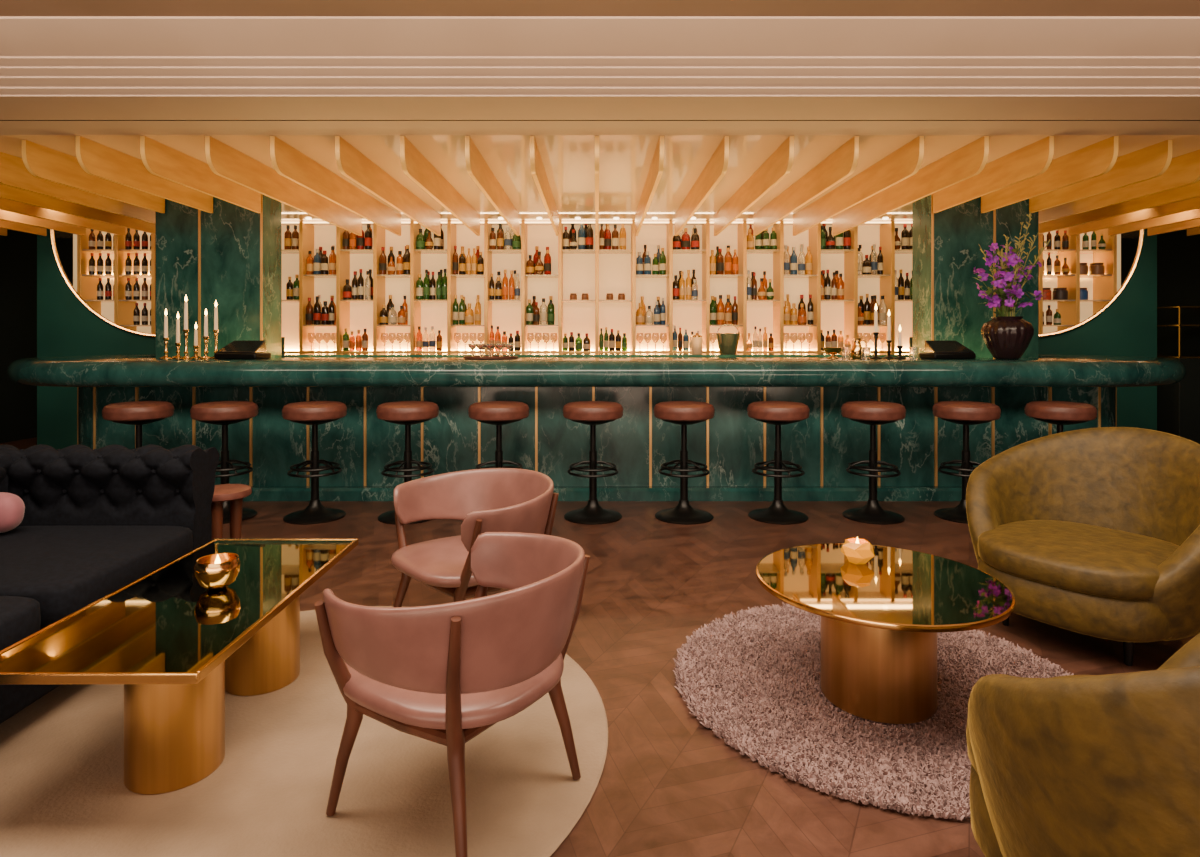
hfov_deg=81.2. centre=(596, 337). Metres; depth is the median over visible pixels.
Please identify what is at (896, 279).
bottle
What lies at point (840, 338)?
bottle
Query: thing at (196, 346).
candlestick
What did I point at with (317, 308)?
bottle
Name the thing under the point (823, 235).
bottle
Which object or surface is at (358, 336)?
bottle
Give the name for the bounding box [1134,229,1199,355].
wall
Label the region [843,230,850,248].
bottle
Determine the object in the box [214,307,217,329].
candle
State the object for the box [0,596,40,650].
seat cushion
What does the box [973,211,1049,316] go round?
flower bouquet
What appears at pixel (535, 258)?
bottle
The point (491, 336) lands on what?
bottle
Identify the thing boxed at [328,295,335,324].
bottle
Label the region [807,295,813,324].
bottle
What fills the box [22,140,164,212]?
ceiling beam
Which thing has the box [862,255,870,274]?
bottle
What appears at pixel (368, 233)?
bottle
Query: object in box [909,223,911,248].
bottle
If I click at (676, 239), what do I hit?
bottle
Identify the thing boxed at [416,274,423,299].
bottle
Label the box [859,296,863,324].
bottle
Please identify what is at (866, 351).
glass
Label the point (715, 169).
ceiling beam
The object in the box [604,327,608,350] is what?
bottle
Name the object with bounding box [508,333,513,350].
bottle
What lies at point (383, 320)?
bottle
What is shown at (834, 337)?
bottle
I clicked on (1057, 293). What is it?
storage jar
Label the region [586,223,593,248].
bottle
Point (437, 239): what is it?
bottle
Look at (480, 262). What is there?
bottle
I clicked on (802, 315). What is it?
bottle
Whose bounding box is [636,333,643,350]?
wine glass
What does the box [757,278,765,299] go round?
bottle
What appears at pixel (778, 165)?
ceiling beam
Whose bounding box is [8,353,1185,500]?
bar counter
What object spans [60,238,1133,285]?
wall
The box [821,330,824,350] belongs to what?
bottle
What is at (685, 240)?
bottle
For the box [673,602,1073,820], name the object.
shag rug
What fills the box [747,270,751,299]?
bottle
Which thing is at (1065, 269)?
bottle
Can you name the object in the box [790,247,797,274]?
bottle
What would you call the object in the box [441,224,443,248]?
bottle
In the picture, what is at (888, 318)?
candle
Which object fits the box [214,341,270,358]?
terminal
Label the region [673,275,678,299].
bottle
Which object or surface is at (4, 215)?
ceiling beam
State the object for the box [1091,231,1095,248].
bottle
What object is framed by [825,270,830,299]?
bottle
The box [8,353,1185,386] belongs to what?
countertop
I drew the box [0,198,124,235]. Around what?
ceiling beam
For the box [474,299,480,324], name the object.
bottle
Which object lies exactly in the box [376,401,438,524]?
bar stool
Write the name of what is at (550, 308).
bottle
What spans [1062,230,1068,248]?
bottle
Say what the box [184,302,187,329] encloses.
candle
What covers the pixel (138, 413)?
bar stool
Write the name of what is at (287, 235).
bottle
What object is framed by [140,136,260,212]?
ceiling beam
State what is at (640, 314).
bottle
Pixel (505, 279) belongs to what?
bottle
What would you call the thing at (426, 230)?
bottle
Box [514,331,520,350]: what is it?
bottle
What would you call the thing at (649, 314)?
bottle
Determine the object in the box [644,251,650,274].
bottle
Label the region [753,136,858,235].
ceiling beam
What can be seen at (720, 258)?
bottle
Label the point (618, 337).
bottle
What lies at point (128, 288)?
bottle
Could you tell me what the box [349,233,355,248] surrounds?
bottle
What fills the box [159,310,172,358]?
candlestick
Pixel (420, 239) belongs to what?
bottle
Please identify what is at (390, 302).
bottle
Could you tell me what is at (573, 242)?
bottle
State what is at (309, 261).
bottle
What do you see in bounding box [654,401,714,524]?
bar stool
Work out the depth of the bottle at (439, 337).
7.70 m
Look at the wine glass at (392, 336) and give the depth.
7.72 m
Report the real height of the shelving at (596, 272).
1.499 m
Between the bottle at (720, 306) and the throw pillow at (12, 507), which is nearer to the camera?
the throw pillow at (12, 507)
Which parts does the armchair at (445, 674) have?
leg, rail, seat, backrest, leg, rail, leg, leg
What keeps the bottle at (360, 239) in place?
on the shelving at (596, 272)
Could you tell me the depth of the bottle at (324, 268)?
7.68 m
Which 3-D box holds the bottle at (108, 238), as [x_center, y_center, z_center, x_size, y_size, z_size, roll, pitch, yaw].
[-5.402,-1.091,7.740,0.064,0.245,0.063,0,0,-37]
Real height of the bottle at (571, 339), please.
0.209 m
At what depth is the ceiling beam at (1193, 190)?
5.97 m
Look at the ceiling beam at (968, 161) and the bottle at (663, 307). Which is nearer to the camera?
the ceiling beam at (968, 161)
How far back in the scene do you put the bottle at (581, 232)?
7.69 m
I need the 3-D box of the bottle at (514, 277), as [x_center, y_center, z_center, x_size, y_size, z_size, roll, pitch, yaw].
[-0.920,-0.589,7.845,0.066,0.341,0.068,0,0,-7]
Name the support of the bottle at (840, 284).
on the shelving at (596, 272)
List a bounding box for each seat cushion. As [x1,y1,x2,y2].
[0,526,192,629]
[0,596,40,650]
[977,520,1179,598]
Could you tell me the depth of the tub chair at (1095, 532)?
2.94 m
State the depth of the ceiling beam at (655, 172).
5.20 m
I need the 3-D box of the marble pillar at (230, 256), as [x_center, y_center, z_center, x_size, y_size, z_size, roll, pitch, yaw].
[-3.320,-0.029,6.166,0.920,2.498,0.368,0,0,0]
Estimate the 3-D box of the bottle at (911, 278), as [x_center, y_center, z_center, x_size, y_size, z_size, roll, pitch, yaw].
[3.483,-0.581,7.712,0.065,0.325,0.063,0,0,-3]
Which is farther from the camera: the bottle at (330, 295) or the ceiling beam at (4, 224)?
the bottle at (330, 295)
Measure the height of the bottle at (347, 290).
0.228 m
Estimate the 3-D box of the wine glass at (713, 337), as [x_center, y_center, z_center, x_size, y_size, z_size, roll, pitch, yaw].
[1.282,0.044,7.740,0.083,0.201,0.083,0,0,0]
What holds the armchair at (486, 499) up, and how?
on the round rug at (63, 791)
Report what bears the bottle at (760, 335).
on the shelving at (596, 272)
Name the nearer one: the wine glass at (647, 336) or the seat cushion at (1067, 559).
the seat cushion at (1067, 559)
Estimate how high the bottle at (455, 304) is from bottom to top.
0.334 m
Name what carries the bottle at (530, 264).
on the shelving at (596, 272)
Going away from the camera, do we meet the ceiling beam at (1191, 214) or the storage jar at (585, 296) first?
the ceiling beam at (1191, 214)
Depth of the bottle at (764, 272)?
7.82 m
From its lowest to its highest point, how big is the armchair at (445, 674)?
0.642 m
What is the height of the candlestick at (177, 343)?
0.360 m
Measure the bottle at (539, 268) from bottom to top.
0.259 m
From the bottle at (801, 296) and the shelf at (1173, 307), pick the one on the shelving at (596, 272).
the bottle at (801, 296)
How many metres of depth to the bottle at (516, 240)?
7.68 m
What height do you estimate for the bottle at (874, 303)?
0.327 m
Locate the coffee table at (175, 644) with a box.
[0,538,358,794]
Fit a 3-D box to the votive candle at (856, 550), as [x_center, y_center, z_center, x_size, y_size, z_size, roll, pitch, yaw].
[0.930,0.755,2.500,0.108,0.090,0.116,0,0,0]
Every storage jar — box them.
[570,293,576,299]
[582,293,588,299]
[606,293,612,299]
[618,293,624,299]
[1043,288,1051,299]
[1052,288,1067,299]
[1080,263,1087,274]
[1080,288,1087,299]
[1089,263,1104,274]
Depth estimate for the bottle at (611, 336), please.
7.70 m
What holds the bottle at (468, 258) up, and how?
on the shelving at (596, 272)
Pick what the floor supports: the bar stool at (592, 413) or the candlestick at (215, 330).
the bar stool at (592, 413)
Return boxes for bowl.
[194,553,239,589]
[822,347,840,358]
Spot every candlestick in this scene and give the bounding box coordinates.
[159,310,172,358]
[172,313,181,358]
[179,296,192,358]
[191,323,200,358]
[199,310,212,358]
[211,301,218,358]
[870,305,881,358]
[883,311,894,358]
[894,326,905,358]
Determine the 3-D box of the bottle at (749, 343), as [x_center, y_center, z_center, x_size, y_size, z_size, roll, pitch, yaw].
[1.677,0.044,7.719,0.079,0.200,0.077,0,0,-25]
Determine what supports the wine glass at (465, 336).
on the shelving at (596, 272)
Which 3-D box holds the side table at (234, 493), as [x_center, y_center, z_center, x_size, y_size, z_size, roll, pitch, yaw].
[-1.870,0.988,3.500,0.260,0.471,0.260,0,0,0]
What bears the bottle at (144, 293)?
on the shelving at (596, 272)
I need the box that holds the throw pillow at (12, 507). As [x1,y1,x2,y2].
[0,492,24,532]
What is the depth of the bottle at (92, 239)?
7.72 m
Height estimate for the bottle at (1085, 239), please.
0.220 m
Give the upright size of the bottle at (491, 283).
0.293 m
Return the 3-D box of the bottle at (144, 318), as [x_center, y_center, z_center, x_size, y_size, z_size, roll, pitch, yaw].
[-4.999,-0.266,7.740,0.064,0.245,0.063,0,0,39]
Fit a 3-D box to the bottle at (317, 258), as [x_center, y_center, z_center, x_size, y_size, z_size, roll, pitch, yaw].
[-3.086,-0.839,7.723,0.082,0.290,0.080,0,0,-29]
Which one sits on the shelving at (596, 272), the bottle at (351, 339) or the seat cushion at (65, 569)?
the bottle at (351, 339)
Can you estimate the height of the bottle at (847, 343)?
0.179 m
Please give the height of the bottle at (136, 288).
0.245 m
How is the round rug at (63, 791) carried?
on the floor
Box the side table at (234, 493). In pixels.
[211,484,251,539]
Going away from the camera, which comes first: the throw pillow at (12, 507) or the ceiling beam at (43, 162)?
the throw pillow at (12, 507)
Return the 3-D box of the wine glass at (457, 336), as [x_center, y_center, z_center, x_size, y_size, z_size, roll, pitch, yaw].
[-1.542,0.044,7.740,0.083,0.201,0.083,0,0,0]
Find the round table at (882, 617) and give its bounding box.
[756,543,1015,723]
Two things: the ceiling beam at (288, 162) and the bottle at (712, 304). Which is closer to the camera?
the ceiling beam at (288, 162)
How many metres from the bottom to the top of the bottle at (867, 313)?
0.345 m
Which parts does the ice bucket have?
handle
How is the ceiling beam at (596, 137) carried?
attached to the ceiling
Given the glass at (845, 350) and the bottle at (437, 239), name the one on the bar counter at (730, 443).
the glass at (845, 350)
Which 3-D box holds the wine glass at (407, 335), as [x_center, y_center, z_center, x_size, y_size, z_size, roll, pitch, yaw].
[-2.091,0.044,7.740,0.083,0.201,0.083,0,0,0]
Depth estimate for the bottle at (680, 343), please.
7.69 m
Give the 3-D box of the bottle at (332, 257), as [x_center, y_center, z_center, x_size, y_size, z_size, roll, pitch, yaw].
[-2.910,-0.850,7.707,0.082,0.314,0.080,0,0,19]
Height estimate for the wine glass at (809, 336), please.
0.201 m
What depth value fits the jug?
5.32 m
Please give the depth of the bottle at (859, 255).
7.68 m
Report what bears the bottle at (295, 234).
on the shelving at (596, 272)
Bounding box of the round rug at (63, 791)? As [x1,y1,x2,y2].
[0,606,607,856]
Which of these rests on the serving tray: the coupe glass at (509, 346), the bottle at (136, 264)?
the coupe glass at (509, 346)
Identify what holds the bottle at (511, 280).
on the shelving at (596, 272)
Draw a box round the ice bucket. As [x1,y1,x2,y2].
[716,324,740,353]
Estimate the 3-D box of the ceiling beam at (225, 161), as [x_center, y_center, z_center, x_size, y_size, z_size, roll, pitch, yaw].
[-2.466,-1.172,5.865,0.028,0.214,2.870,0,0,0]
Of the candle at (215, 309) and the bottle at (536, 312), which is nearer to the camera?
the candle at (215, 309)
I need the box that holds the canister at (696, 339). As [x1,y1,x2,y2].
[692,333,701,353]
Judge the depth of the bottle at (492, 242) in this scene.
7.68 m
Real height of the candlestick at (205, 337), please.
0.380 m
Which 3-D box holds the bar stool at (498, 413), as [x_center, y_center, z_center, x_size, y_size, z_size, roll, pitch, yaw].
[-0.668,0.828,4.770,0.412,0.784,0.412,0,0,34]
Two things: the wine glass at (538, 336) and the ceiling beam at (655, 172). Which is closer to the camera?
the ceiling beam at (655, 172)
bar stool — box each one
[102,401,173,447]
[190,401,258,523]
[282,401,346,524]
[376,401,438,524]
[468,401,528,468]
[563,401,622,524]
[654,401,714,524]
[747,401,809,524]
[841,401,905,524]
[932,401,1000,523]
[1025,401,1096,432]
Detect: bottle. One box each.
[89,229,95,248]
[89,253,95,274]
[97,231,103,248]
[97,253,103,274]
[97,278,103,299]
[105,233,111,248]
[105,253,111,274]
[105,278,111,299]
[125,228,131,248]
[125,253,131,274]
[125,278,131,299]
[133,230,139,248]
[133,253,139,274]
[133,278,139,299]
[133,303,139,324]
[141,253,147,274]
[141,278,147,299]
[141,303,147,324]
[142,232,147,248]
[284,225,291,248]
[286,277,292,299]
[292,225,298,248]
[293,274,298,299]
[306,251,313,274]
[306,298,312,324]
[313,249,320,274]
[313,296,320,324]
[319,247,322,256]
[320,250,328,274]
[321,301,328,324]
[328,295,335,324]
[329,246,335,274]
[329,297,334,324]
[343,230,349,248]
[343,279,351,299]
[343,328,348,350]
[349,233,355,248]
[349,331,354,350]
[352,271,357,299]
[356,330,361,350]
[357,230,363,248]
[358,269,363,299]
[362,329,367,350]
[364,224,371,248]
[365,271,370,299]
[369,269,372,299]
[379,247,386,274]
[379,305,387,324]
[386,295,392,312]
[387,247,394,274]
[387,253,395,274]
[388,304,396,324]
[396,251,403,274]
[397,306,405,324]
[402,296,407,324]
[403,245,409,274]
[416,229,424,248]
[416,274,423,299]
[416,326,422,350]
[423,270,429,299]
[423,327,428,350]
[424,228,427,248]
[425,230,433,248]
[429,326,435,350]
[430,272,435,299]
[434,234,440,248]
[436,272,441,299]
[436,330,441,350]
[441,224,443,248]
[442,269,446,299]
[452,246,457,274]
[453,295,458,324]
[459,250,465,274]
[459,295,464,324]
[465,303,473,324]
[466,248,471,274]
[472,248,476,274]
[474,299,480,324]
[475,246,479,274]
[477,252,483,274]
[489,228,495,248]
[489,273,494,299]
[489,325,493,350]
[495,271,501,282]
[495,277,501,299]
[495,326,500,350]
[497,225,503,248]
[502,270,507,299]
[502,331,507,350]
[504,227,511,248]
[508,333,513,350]
[509,270,514,299]
[512,234,520,248]
[513,270,515,299]
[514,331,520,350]
[515,273,519,299]
[526,255,533,274]
[526,299,532,324]
[531,296,535,308]
[533,246,538,274]
[533,302,539,324]
[535,251,543,274]
[540,298,546,324]
[544,250,550,274]
[547,296,554,324]
[548,301,553,324]
[562,227,568,248]
[563,333,567,350]
[569,224,576,248]
[569,332,574,350]
[570,230,576,248]
[575,333,582,350]
[578,223,585,248]
[583,333,590,350]
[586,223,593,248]
[599,223,603,248]
[599,328,603,350]
[604,224,610,248]
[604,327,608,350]
[605,226,610,248]
[609,329,614,350]
[612,224,618,248]
[615,330,620,350]
[619,224,625,248]
[622,333,626,350]
[636,252,642,274]
[636,303,644,324]
[641,296,645,313]
[642,245,646,274]
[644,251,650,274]
[645,306,652,324]
[652,254,658,274]
[654,301,659,324]
[655,297,660,324]
[657,245,660,264]
[659,248,665,274]
[660,298,665,324]
[673,235,680,248]
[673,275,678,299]
[673,325,676,350]
[678,328,682,350]
[679,271,684,299]
[681,228,689,248]
[683,329,688,350]
[686,270,690,299]
[689,332,692,350]
[691,228,699,248]
[691,269,696,299]
[691,279,697,299]
[710,250,715,274]
[710,296,715,324]
[714,297,716,324]
[715,246,718,274]
[716,249,723,274]
[717,295,724,324]
[724,248,731,274]
[724,299,731,323]
[732,249,738,274]
[732,296,737,324]
[747,229,753,248]
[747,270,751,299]
[747,333,752,350]
[752,272,756,299]
[753,326,757,350]
[755,233,761,248]
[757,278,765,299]
[758,329,761,350]
[762,228,769,248]
[763,271,767,299]
[763,327,767,350]
[766,279,773,299]
[768,333,773,350]
[770,227,776,248]
[784,245,789,274]
[784,301,789,324]
[786,294,790,314]
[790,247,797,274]
[790,303,797,324]
[797,304,806,324]
[798,248,804,274]
[798,295,805,309]
[805,246,812,274]
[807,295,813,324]
[821,225,825,248]
[821,270,824,299]
[821,271,823,299]
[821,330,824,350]
[822,224,827,238]
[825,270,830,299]
[825,331,830,346]
[826,227,834,248]
[831,272,836,299]
[831,329,836,346]
[835,233,842,248]
[835,270,838,281]
[837,273,843,299]
[838,331,843,346]
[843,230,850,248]
[844,335,850,346]
[858,248,861,274]
[858,303,863,324]
[859,245,862,263]
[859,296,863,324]
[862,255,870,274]
[864,294,870,324]
[871,244,876,274]
[871,295,878,324]
[877,247,882,274]
[879,296,886,324]
[895,228,900,248]
[895,270,897,299]
[898,269,903,299]
[901,224,908,248]
[904,273,909,299]
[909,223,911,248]
[910,278,911,299]
[1046,232,1051,248]
[1046,252,1051,274]
[1046,305,1051,324]
[1053,309,1060,324]
[1054,230,1060,248]
[1054,255,1060,274]
[1061,258,1069,274]
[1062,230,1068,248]
[1082,233,1088,248]
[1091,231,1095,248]
[1098,233,1105,248]
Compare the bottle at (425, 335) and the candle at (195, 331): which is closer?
the candle at (195, 331)
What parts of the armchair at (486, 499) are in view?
leg, seat, rail, leg, backrest, rail, leg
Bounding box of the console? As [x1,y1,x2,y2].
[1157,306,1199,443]
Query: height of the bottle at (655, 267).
0.234 m
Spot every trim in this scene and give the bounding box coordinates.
[49,229,154,337]
[1039,229,1144,337]
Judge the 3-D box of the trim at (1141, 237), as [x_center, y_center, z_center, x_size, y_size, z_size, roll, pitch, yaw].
[5.316,-0.639,7.588,1.232,1.282,0.040,0,0,0]
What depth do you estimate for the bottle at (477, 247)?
7.83 m
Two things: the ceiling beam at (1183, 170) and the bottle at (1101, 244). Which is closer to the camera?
the ceiling beam at (1183, 170)
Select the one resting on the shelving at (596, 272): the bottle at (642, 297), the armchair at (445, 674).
the bottle at (642, 297)
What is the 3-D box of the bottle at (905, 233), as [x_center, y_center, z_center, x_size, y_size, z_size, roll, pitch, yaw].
[3.393,-1.114,7.708,0.080,0.290,0.082,0,0,29]
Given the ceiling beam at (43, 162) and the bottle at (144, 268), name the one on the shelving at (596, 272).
the bottle at (144, 268)
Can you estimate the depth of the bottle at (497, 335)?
7.69 m
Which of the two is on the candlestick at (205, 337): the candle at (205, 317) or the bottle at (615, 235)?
the candle at (205, 317)
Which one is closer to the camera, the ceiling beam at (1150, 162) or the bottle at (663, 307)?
the ceiling beam at (1150, 162)
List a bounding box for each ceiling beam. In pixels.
[0,152,154,223]
[0,184,154,233]
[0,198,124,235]
[0,210,85,235]
[0,219,46,235]
[0,228,6,235]
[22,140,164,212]
[76,136,212,212]
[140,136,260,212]
[205,136,361,235]
[270,136,400,235]
[335,136,440,235]
[400,136,479,235]
[465,136,519,235]
[530,136,558,235]
[595,136,598,235]
[635,136,663,235]
[674,136,728,235]
[714,136,793,235]
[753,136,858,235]
[793,136,923,235]
[832,136,988,235]
[933,136,1053,212]
[981,136,1117,212]
[1029,140,1171,212]
[1039,150,1199,223]
[1039,180,1199,233]
[1069,197,1199,235]
[1108,208,1199,235]
[1147,218,1199,235]
[1187,227,1199,235]
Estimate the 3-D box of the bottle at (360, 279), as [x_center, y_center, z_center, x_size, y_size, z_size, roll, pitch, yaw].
[-2.600,-0.589,7.707,0.067,0.341,0.068,0,0,-39]
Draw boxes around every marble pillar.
[155,194,281,357]
[912,194,1038,357]
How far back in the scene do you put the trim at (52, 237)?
7.57 m
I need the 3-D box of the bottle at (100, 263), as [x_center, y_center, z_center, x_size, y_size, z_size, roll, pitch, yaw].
[-5.492,-0.816,7.740,0.064,0.245,0.063,0,0,-25]
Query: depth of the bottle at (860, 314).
7.68 m
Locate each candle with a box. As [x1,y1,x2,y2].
[164,316,167,337]
[176,319,179,342]
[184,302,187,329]
[194,329,197,345]
[204,316,207,335]
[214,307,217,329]
[841,537,874,563]
[874,311,877,331]
[887,317,890,339]
[898,332,901,345]
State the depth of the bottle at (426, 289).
7.68 m
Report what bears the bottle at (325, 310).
on the shelving at (596, 272)
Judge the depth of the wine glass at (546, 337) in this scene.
7.71 m
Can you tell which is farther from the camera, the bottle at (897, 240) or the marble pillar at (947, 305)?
the bottle at (897, 240)
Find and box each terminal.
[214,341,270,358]
[919,341,975,358]
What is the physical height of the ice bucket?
0.296 m
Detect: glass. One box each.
[307,333,314,350]
[315,333,322,350]
[323,333,330,350]
[331,333,335,350]
[381,333,387,350]
[388,333,395,350]
[396,333,403,350]
[404,333,409,350]
[454,333,460,350]
[462,333,468,350]
[468,344,475,356]
[469,333,476,350]
[476,344,484,356]
[477,333,483,350]
[485,344,493,356]
[495,344,504,356]
[505,344,513,356]
[527,333,533,350]
[535,333,541,350]
[542,333,549,350]
[550,333,557,350]
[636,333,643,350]
[644,333,651,350]
[652,333,658,350]
[660,333,666,350]
[710,333,716,350]
[784,333,789,350]
[790,333,797,350]
[798,333,804,350]
[805,333,812,350]
[841,347,850,359]
[861,347,870,359]
[863,333,870,343]
[871,333,878,350]
[878,333,885,350]
[909,347,918,359]
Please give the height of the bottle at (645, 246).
0.352 m
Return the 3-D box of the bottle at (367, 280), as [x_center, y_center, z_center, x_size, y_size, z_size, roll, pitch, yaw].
[-2.530,-0.579,7.721,0.062,0.321,0.064,0,0,0]
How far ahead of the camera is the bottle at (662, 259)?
7.68 m
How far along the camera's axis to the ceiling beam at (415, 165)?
5.28 m
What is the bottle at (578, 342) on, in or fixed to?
on the shelving at (596, 272)
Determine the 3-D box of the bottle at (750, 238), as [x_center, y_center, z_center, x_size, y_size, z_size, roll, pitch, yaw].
[1.686,-1.085,7.723,0.098,0.232,0.096,0,0,17]
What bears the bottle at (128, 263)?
on the shelving at (596, 272)
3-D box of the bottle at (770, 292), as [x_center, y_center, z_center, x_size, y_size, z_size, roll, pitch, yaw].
[1.909,-0.535,7.720,0.090,0.233,0.092,0,0,41]
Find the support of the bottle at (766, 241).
on the shelving at (596, 272)
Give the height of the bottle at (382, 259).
0.309 m
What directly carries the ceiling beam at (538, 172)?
attached to the ceiling
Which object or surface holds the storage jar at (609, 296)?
on the shelving at (596, 272)
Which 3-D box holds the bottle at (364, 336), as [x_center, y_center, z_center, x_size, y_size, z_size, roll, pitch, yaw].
[-2.557,0.020,7.717,0.069,0.248,0.071,0,0,-22]
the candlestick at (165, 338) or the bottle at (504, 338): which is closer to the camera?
the candlestick at (165, 338)
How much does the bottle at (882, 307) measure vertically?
0.323 m
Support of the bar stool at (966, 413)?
on the floor
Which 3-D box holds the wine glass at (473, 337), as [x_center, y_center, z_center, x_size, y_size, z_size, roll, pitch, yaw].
[-1.370,0.044,7.740,0.083,0.201,0.083,0,0,0]
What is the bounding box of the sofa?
[0,444,219,723]
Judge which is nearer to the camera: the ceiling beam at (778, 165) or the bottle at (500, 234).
the ceiling beam at (778, 165)
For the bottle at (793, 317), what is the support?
on the shelving at (596, 272)
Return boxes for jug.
[850,338,866,358]
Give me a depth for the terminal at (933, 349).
5.24 m
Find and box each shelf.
[1157,306,1199,308]
[1157,325,1199,326]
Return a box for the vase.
[981,316,1033,358]
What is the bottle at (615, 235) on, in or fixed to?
on the shelving at (596, 272)
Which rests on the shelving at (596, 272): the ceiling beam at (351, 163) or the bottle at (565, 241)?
the bottle at (565, 241)
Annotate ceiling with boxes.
[0,0,1199,237]
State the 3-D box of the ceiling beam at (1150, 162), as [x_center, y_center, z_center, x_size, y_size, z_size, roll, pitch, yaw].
[3.699,-1.172,5.244,0.028,0.214,1.453,0,0,0]
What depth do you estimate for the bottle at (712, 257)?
7.68 m
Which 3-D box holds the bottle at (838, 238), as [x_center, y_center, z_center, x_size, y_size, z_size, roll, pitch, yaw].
[2.670,-1.118,7.713,0.085,0.299,0.083,0,0,-8]
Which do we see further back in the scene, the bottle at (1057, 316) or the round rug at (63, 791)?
the bottle at (1057, 316)
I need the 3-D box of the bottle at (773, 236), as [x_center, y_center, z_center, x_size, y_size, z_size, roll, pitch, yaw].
[1.946,-1.093,7.719,0.078,0.249,0.080,0,0,27]
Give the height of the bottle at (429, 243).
0.230 m
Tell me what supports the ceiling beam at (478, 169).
attached to the ceiling
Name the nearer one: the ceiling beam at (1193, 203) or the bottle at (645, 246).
the ceiling beam at (1193, 203)
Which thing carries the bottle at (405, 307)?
on the shelving at (596, 272)
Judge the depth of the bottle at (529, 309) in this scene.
7.69 m
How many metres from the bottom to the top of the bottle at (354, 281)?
0.317 m
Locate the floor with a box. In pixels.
[0,437,1195,856]
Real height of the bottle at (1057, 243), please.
0.220 m
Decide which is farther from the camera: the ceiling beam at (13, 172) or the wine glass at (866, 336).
the wine glass at (866, 336)
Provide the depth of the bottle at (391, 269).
7.70 m
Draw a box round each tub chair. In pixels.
[966,427,1199,665]
[966,633,1199,856]
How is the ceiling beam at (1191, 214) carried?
attached to the ceiling
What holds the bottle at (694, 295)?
on the shelving at (596, 272)
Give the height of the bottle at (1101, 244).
0.195 m
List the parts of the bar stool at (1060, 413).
seat plate, seat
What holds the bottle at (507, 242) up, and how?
on the shelving at (596, 272)
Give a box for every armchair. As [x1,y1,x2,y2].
[314,532,589,856]
[391,468,558,606]
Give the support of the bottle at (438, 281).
on the shelving at (596, 272)
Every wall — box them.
[0,229,59,442]
[37,229,1156,449]
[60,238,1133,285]
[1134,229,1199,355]
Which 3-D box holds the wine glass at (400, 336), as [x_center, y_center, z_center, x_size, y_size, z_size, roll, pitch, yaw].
[-2.177,0.044,7.740,0.083,0.201,0.083,0,0,0]
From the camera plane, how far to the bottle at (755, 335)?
7.69 m
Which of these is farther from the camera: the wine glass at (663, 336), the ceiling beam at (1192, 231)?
the wine glass at (663, 336)
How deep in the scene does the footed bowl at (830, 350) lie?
5.31 m
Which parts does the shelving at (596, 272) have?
glass shelf, glass shelf, glass shelf, glass shelf, glass shelf, glass shelf, glass shelf, glass shelf, glass shelf, glass shelf, glass shelf, glass shelf, glass shelf, glass shelf, glass shelf, glass shelf, glass shelf, glass shelf, glass shelf, glass shelf, glass shelf, glass shelf, glass shelf, glass shelf, glass shelf, shelf, glass shelf, glass shelf, glass shelf, glass shelf, glass shelf, glass shelf, glass shelf, glass shelf, glass shelf, glass shelf, glass shelf, glass shelf, glass shelf, glass shelf, glass shelf, glass shelf, glass shelf, glass shelf, glass shelf, glass shelf, glass shelf, glass shelf, glass shelf, glass shelf, glass shelf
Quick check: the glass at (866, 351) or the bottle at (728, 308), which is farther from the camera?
the bottle at (728, 308)
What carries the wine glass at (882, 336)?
on the shelving at (596, 272)
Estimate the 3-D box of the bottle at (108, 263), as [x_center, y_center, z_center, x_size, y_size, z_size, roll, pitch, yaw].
[-5.402,-0.816,7.740,0.064,0.245,0.063,0,0,24]
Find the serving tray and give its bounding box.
[464,356,517,359]
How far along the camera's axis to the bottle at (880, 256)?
7.69 m
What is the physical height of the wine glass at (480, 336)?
0.201 m
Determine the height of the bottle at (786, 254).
0.330 m
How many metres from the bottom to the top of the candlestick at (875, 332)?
0.420 m
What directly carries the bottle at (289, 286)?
on the shelving at (596, 272)
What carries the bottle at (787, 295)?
on the shelving at (596, 272)
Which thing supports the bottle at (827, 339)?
on the shelving at (596, 272)
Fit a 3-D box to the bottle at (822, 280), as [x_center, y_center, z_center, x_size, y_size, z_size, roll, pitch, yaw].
[2.475,-0.578,7.725,0.064,0.318,0.062,0,0,19]
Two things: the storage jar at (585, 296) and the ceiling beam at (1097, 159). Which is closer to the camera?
the ceiling beam at (1097, 159)
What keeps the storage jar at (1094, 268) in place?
on the shelving at (596, 272)
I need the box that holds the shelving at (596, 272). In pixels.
[73,221,1120,352]
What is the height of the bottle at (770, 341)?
0.195 m
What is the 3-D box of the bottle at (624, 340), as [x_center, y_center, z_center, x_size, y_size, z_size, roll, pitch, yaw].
[0.303,0.045,7.713,0.064,0.198,0.062,0,0,1]
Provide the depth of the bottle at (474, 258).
7.68 m

